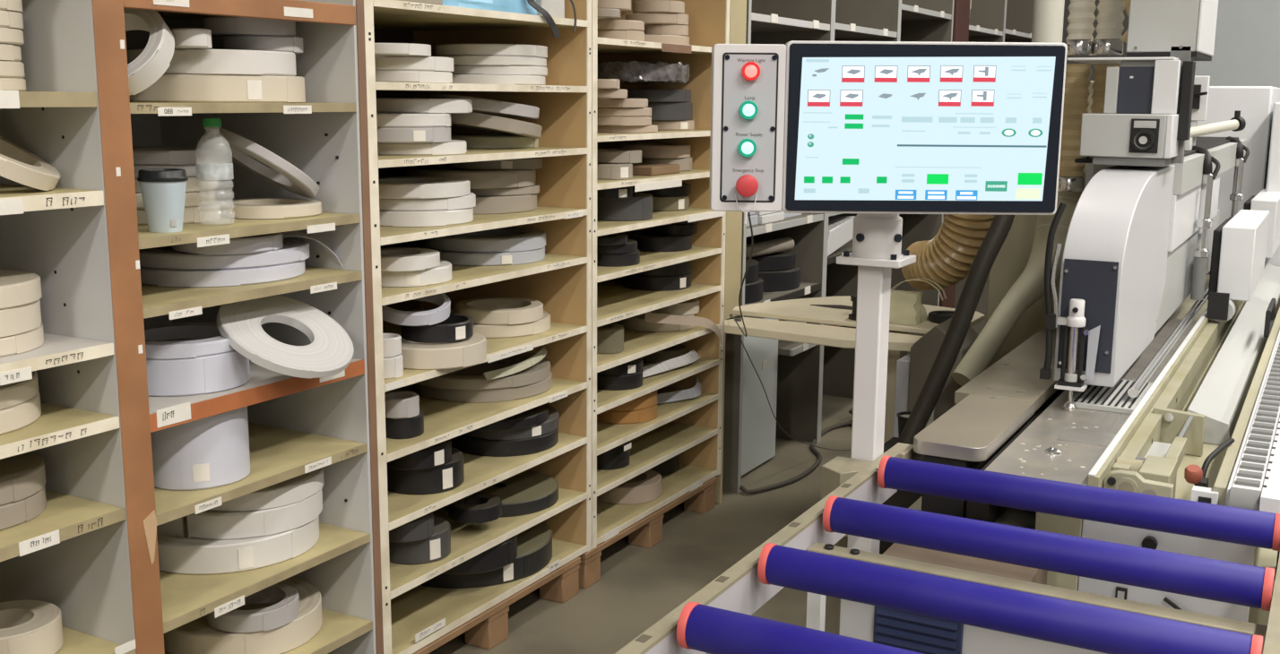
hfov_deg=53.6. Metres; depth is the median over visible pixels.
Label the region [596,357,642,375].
roll
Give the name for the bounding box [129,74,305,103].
roll
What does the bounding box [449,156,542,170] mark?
roll
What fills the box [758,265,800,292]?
roll
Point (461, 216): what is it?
roll
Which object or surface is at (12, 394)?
roll
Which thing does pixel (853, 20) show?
shelving unit
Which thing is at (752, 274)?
roll
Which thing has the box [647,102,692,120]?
roll
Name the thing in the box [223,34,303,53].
roll
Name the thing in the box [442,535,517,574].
roll
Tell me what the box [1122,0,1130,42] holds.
hose
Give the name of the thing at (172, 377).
roll
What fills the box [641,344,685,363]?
roll
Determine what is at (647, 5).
roll
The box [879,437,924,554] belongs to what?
plinth
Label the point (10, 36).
roll
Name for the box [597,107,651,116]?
roll
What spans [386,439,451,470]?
roll
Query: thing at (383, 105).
roll
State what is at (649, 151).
roll
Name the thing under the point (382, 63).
roll
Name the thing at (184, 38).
roll
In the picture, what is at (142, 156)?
roll
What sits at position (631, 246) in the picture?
roll
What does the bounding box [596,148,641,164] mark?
roll
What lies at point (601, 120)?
roll
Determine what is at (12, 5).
roll
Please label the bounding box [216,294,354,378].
roll
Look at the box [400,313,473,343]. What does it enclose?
roll
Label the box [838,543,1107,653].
base cabinet
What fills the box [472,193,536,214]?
roll
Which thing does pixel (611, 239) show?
roll
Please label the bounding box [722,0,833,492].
shelving unit
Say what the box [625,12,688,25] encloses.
roll
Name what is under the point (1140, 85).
machine motor unit
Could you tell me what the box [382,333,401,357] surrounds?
roll
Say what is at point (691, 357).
tape
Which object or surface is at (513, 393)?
roll
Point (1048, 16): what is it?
pipe
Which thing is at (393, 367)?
roll
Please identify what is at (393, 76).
roll
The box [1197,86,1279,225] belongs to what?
machine cover
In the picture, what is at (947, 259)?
hose
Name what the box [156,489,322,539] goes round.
roll
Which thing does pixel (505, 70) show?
roll
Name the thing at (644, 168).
carton
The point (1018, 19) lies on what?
shelving unit
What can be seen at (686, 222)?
roll
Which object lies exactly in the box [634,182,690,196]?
roll
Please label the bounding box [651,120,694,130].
roll
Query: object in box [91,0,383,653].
shelving unit
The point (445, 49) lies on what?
roll
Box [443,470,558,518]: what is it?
roll
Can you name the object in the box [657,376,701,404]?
tape
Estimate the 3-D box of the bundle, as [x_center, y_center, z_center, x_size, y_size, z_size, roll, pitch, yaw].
[0.789,-0.417,5.720,0.250,0.154,0.359,6,12,28]
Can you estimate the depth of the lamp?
2.27 m
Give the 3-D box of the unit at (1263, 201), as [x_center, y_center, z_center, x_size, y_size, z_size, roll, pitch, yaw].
[2.653,-0.549,5.478,0.216,0.556,0.825,6,12,28]
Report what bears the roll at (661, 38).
on the shelving unit at (690, 429)
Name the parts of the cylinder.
rod, foot plate, rod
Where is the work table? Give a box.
[723,294,985,536]
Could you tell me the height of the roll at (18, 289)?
0.041 m
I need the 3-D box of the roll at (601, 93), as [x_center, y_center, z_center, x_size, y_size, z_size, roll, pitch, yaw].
[-0.105,-0.724,3.932,0.135,0.027,0.134,6,12,28]
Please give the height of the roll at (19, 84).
0.022 m
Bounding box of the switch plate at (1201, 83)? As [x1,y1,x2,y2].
[1191,76,1210,121]
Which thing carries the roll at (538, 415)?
on the roll at (551, 424)
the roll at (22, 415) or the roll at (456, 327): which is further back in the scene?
the roll at (456, 327)
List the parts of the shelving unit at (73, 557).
shelf, shelf, shelf, shelf, shelf, shelf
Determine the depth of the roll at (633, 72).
4.15 m
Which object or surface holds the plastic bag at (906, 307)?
on the work table
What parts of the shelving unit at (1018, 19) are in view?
shelf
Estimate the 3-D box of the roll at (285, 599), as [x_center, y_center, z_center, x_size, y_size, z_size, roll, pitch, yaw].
[-0.881,0.638,2.889,0.203,0.044,0.202,6,12,28]
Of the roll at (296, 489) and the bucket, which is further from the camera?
the bucket
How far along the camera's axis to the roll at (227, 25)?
2.66 m
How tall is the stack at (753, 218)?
0.197 m
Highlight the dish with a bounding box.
[927,310,954,323]
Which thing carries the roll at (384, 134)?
on the roll at (453, 147)
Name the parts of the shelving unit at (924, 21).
shelf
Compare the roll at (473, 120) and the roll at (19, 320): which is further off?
the roll at (473, 120)
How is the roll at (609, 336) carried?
on the shelving unit at (690, 429)
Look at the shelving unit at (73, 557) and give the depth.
2.33 m
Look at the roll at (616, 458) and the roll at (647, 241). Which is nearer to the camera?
the roll at (616, 458)
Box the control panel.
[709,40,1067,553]
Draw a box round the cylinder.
[1039,202,1100,411]
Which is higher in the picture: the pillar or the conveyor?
the pillar
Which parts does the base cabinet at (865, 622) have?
louver panel, panel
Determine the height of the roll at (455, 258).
0.035 m
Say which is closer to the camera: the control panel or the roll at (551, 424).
the control panel
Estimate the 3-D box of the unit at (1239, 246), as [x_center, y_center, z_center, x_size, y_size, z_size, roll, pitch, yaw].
[2.022,-0.351,4.359,0.216,0.556,0.825,6,12,28]
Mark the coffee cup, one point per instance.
(163, 190)
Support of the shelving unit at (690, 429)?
on the pallet at (647, 532)
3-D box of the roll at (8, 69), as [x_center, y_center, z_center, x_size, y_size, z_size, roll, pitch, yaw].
[-1.201,-0.443,2.174,0.260,0.028,0.260,6,12,28]
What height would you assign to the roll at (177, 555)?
0.065 m
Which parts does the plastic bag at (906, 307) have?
handle, handle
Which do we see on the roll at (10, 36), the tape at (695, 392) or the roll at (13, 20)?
the roll at (13, 20)
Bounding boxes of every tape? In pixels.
[254,230,342,266]
[483,345,547,380]
[642,349,700,378]
[644,311,722,345]
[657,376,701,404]
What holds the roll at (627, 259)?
on the shelving unit at (690, 429)
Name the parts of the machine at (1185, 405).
navy panel, frame, grooved plate, dial plate, guide rail, knob, plate, guide rod, red knob, plate stem, lever, cross rod, handle frame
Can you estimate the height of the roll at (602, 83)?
0.029 m
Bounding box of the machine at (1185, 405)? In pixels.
[908,0,1279,626]
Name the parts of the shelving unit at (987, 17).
shelf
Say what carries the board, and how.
on the floor
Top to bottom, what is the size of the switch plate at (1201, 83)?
0.143 m
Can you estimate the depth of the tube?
5.20 m
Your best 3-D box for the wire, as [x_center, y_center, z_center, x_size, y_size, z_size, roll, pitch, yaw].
[0.440,0.142,3.991,0.558,1.285,3.100,4,11,19]
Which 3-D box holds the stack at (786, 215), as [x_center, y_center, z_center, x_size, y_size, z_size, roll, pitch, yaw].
[0.424,-0.580,5.351,0.473,0.207,0.220,6,12,28]
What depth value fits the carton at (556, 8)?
3.56 m
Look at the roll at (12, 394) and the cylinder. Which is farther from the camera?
the cylinder
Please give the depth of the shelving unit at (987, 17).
7.86 m
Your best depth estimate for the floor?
4.09 m
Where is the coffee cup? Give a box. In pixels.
[137,168,188,233]
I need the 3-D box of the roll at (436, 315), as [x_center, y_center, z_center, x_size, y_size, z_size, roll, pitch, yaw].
[-0.580,-0.055,3.228,0.192,0.076,0.192,-3,11,-18]
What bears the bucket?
on the floor
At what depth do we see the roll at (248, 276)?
2.64 m
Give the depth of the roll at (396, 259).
3.11 m
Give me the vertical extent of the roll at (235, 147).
0.164 m
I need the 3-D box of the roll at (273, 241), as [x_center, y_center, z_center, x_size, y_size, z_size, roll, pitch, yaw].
[-0.886,-0.185,2.724,0.225,0.032,0.226,6,12,28]
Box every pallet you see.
[412,556,580,653]
[578,476,717,588]
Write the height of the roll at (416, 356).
0.054 m
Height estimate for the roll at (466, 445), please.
0.046 m
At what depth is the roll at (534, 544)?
3.62 m
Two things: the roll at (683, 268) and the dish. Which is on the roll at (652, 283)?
the roll at (683, 268)
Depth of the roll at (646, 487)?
4.30 m
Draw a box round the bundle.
[827,215,855,256]
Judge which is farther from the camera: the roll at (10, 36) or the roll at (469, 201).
the roll at (469, 201)
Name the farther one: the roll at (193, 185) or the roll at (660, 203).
the roll at (660, 203)
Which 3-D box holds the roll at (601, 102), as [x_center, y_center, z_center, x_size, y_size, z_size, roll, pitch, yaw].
[-0.076,-0.719,4.061,0.205,0.028,0.204,6,12,28]
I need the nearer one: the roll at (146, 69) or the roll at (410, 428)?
the roll at (146, 69)
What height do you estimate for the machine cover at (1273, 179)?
0.800 m
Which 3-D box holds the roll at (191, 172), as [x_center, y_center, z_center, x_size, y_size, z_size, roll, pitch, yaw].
[-1.014,-0.333,2.670,0.225,0.025,0.226,6,12,28]
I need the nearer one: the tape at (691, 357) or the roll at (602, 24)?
the roll at (602, 24)
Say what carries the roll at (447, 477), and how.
on the shelving unit at (415, 616)
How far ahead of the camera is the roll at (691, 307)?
4.49 m
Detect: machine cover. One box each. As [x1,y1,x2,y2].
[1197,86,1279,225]
[1264,102,1279,267]
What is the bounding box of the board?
[715,0,746,503]
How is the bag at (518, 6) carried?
on the shelving unit at (415, 616)
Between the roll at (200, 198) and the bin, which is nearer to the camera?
the roll at (200, 198)
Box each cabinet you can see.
[740,316,778,476]
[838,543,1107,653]
[985,80,1094,369]
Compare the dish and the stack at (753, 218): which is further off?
the stack at (753, 218)
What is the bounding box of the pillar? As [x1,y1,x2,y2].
[938,0,970,308]
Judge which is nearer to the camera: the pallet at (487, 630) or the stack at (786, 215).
the pallet at (487, 630)
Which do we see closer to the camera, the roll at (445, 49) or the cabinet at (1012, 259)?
the roll at (445, 49)
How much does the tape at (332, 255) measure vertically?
0.092 m
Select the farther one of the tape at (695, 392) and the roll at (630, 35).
the tape at (695, 392)
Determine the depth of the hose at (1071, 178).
3.68 m
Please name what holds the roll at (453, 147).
on the shelving unit at (415, 616)
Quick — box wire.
[729,212,851,450]
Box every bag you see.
[442,0,576,38]
[889,277,946,325]
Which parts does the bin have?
panel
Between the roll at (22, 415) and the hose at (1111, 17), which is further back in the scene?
the hose at (1111, 17)
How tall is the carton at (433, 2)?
0.062 m
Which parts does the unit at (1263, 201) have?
motor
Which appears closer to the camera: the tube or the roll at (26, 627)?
the roll at (26, 627)
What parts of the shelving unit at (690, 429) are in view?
panel, shelf, shelf, shelf, shelf, shelf, shelf, shelf, shelf, shelf, shelf, shelf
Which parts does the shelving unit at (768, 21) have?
panel, shelf, shelf, panel, shelf, shelf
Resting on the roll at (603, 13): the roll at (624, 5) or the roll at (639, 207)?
the roll at (624, 5)
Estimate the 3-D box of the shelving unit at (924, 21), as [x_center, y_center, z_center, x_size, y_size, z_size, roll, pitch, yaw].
[1.177,-0.883,6.726,0.647,2.350,0.928,6,12,28]
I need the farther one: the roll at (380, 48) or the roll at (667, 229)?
the roll at (667, 229)
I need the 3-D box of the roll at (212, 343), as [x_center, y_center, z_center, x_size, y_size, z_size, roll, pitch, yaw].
[-0.958,0.027,2.650,0.262,0.029,0.262,6,12,28]
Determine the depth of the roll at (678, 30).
4.29 m
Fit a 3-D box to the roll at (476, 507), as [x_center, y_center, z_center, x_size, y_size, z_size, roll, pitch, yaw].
[-0.458,0.503,3.520,0.149,0.041,0.148,6,12,28]
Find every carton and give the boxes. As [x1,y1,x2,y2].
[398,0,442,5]
[535,0,564,17]
[632,163,680,175]
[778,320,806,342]
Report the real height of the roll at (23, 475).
0.042 m
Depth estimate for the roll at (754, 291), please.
4.93 m
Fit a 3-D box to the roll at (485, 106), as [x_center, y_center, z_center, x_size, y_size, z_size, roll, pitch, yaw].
[-0.430,-0.616,3.537,0.300,0.070,0.301,-8,14,-40]
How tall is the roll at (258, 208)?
0.028 m
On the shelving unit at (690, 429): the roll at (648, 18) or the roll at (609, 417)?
the roll at (609, 417)
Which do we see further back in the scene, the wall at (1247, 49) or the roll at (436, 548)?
the wall at (1247, 49)
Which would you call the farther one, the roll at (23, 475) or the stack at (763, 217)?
the stack at (763, 217)
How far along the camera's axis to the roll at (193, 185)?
2.62 m
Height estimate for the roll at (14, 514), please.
0.044 m
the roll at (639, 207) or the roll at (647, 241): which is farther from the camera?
the roll at (647, 241)
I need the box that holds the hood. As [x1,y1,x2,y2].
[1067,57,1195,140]
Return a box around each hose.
[897,215,1014,444]
[901,214,994,290]
[1057,63,1091,191]
[1064,0,1096,55]
[1090,64,1120,112]
[1092,0,1125,55]
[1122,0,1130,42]
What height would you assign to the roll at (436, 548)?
0.074 m
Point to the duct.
(1028, 289)
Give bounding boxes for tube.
[745,237,794,258]
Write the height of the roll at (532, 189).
0.022 m
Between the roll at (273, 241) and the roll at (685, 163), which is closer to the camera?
the roll at (273, 241)
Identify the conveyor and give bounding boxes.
[614,442,1279,653]
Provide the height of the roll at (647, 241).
0.050 m
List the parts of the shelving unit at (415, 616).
panel, panel, shelf, shelf, shelf, shelf, shelf, shelf, shelf, shelf, shelf, shelf, panel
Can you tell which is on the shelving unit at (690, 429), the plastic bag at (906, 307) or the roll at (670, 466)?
the roll at (670, 466)
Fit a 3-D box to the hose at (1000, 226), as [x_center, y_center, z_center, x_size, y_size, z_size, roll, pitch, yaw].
[0.874,-0.050,3.475,0.369,0.983,0.086,-3,11,-17]
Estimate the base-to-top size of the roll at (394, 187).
0.036 m
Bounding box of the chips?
[1018,411,1098,475]
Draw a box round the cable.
[739,421,852,493]
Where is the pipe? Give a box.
[1031,0,1064,43]
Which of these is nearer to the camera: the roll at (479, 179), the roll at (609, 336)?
the roll at (479, 179)
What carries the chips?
on the machine at (1185, 405)
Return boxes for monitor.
[781,40,1067,215]
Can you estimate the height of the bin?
0.821 m
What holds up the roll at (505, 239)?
on the roll at (455, 258)
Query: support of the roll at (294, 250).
on the roll at (248, 276)
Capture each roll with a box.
[0,0,22,13]
[0,9,23,29]
[0,27,24,45]
[0,43,21,61]
[0,60,25,78]
[0,77,25,91]
[0,136,60,190]
[0,269,42,310]
[0,300,41,337]
[0,322,43,357]
[0,371,38,410]
[0,391,41,435]
[0,451,45,506]
[0,485,46,531]
[0,600,63,653]
[123,8,174,95]
[126,48,296,76]
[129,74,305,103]
[132,147,215,165]
[133,164,196,178]
[134,177,218,192]
[135,189,216,208]
[136,201,221,224]
[138,236,309,270]
[139,259,305,287]
[144,322,234,359]
[146,338,250,397]
[150,406,250,491]
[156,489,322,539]
[156,517,319,574]
[163,577,322,653]
[171,28,212,48]
[172,232,283,254]
[202,126,319,198]
[203,16,295,36]
[207,467,324,511]
[207,582,299,633]
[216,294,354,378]
[218,198,321,219]
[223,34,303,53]
[374,43,431,56]
[374,55,453,71]
[375,70,452,83]
[376,97,472,112]
[376,112,450,127]
[376,126,450,143]
[377,139,467,155]
[378,176,470,198]
[379,192,475,211]
[379,207,473,226]
[380,247,440,271]
[380,259,452,286]
[381,293,450,326]
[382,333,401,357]
[383,354,403,379]
[384,391,419,418]
[385,410,423,439]
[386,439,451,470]
[387,447,464,494]
[389,511,433,543]
[389,516,450,564]
[395,332,486,370]
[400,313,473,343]
[406,164,536,189]
[414,362,552,402]
[415,352,550,389]
[417,243,544,266]
[420,521,552,588]
[425,226,545,252]
[432,93,539,119]
[435,43,547,58]
[441,55,546,67]
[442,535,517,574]
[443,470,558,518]
[448,492,501,523]
[449,112,542,138]
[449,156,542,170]
[449,309,550,338]
[450,65,547,76]
[450,133,538,148]
[450,427,558,457]
[451,74,545,85]
[455,297,543,325]
[462,406,558,440]
[470,183,539,196]
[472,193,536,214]
[473,403,548,431]
[596,116,651,125]
[596,124,657,132]
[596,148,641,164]
[596,163,632,180]
[596,186,632,198]
[596,192,652,221]
[596,233,627,245]
[596,239,637,253]
[596,249,639,267]
[596,323,623,354]
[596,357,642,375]
[596,370,642,390]
[596,403,657,423]
[596,441,629,469]
[596,469,661,504]
[597,0,631,11]
[597,8,620,19]
[597,19,644,31]
[597,29,644,41]
[597,60,689,83]
[597,78,619,89]
[597,89,627,98]
[597,98,648,107]
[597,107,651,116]
[608,389,657,411]
[616,143,690,158]
[618,88,691,102]
[618,311,694,332]
[621,272,691,291]
[624,230,691,251]
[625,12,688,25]
[631,156,691,171]
[631,260,691,276]
[632,0,684,13]
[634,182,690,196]
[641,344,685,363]
[643,24,688,36]
[644,34,689,44]
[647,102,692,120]
[649,454,678,475]
[650,298,699,315]
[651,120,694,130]
[652,195,689,211]
[653,223,696,235]
[670,220,695,224]
[744,258,759,283]
[744,276,763,303]
[748,250,795,270]
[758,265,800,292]
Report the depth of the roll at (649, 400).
4.21 m
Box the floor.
[428,394,853,653]
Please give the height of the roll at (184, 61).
0.050 m
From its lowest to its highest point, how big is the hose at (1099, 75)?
0.240 m
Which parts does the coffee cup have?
lid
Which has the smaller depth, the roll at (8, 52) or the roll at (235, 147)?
the roll at (8, 52)
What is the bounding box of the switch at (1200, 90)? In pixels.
[1192,84,1207,109]
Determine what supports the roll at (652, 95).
on the roll at (660, 110)
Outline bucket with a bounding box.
[896,411,911,439]
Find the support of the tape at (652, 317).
hanging from the shelving unit at (690, 429)
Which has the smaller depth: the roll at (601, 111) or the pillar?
the roll at (601, 111)
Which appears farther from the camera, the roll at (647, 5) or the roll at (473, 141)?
the roll at (647, 5)
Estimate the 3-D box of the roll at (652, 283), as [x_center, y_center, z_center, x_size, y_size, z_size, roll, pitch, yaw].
[0.059,-0.173,4.548,0.253,0.050,0.252,6,12,28]
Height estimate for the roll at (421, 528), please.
0.052 m
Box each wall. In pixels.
[1062,0,1128,80]
[1168,0,1279,318]
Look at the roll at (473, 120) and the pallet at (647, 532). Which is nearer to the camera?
the roll at (473, 120)
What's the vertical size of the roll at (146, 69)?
0.183 m
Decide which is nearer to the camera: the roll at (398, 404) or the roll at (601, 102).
the roll at (398, 404)
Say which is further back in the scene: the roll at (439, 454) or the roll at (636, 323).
the roll at (636, 323)
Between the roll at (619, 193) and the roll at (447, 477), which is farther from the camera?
the roll at (619, 193)
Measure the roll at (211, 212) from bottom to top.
0.033 m
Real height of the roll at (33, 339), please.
0.033 m
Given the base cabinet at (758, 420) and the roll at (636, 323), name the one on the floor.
the base cabinet at (758, 420)
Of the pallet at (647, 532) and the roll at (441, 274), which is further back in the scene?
the pallet at (647, 532)
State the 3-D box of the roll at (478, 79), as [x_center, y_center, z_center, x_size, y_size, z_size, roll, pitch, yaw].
[-0.441,-0.702,3.605,0.343,0.027,0.344,6,12,28]
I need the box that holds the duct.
[951,93,1092,386]
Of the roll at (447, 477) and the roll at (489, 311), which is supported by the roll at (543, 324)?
the roll at (489, 311)
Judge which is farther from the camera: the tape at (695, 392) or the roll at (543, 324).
the tape at (695, 392)
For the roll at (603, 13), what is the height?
0.026 m
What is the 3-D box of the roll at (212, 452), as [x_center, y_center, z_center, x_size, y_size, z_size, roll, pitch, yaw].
[-0.936,0.239,2.677,0.209,0.158,0.210,6,12,28]
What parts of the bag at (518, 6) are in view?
cord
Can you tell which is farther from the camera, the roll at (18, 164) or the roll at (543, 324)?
the roll at (543, 324)
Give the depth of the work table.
4.34 m
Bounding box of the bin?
[893,317,978,437]
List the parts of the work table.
black knob, leg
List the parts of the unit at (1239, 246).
motor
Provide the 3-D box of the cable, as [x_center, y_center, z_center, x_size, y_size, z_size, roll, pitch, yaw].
[0.765,0.527,5.434,1.350,0.028,0.413,-9,14,-43]
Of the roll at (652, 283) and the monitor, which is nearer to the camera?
the monitor
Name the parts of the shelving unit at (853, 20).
shelf, shelf, shelf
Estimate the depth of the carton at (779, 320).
5.49 m
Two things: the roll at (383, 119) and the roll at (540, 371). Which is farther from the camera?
the roll at (540, 371)
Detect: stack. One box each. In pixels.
[746,211,757,226]
[752,210,784,224]
[780,209,801,218]
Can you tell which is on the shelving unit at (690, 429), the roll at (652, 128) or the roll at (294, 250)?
the roll at (652, 128)
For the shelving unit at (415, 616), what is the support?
on the pallet at (487, 630)
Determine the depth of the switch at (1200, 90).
4.07 m
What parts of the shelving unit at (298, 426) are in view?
post, panel, shelf, rail, shelf, shelf, shelf, shelf, shelf, shelf, shelf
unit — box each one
[0,0,136,653]
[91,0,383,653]
[363,0,592,653]
[591,0,730,549]
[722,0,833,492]
[819,0,900,441]
[890,0,954,354]
[954,0,1006,335]
[1003,0,1034,42]
[1190,145,1270,322]
[1226,136,1279,258]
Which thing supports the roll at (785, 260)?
on the roll at (790, 279)
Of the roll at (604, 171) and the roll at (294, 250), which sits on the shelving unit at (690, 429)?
the roll at (604, 171)
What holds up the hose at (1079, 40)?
attached to the machine at (1185, 405)
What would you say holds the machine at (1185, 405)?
on the floor
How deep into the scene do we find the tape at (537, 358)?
3.56 m
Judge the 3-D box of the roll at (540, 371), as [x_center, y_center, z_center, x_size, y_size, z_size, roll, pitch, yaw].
[-0.477,0.122,3.724,0.426,0.033,0.425,6,12,28]
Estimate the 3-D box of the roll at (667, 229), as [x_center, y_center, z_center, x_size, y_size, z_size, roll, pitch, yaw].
[0.125,-0.354,4.535,0.156,0.038,0.156,6,12,28]
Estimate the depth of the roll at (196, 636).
2.83 m
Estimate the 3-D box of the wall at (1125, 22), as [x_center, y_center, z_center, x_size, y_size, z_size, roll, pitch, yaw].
[7.074,-2.743,10.916,7.150,4.600,0.100,6,12,28]
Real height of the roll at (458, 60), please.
0.024 m
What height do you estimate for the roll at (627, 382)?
0.050 m

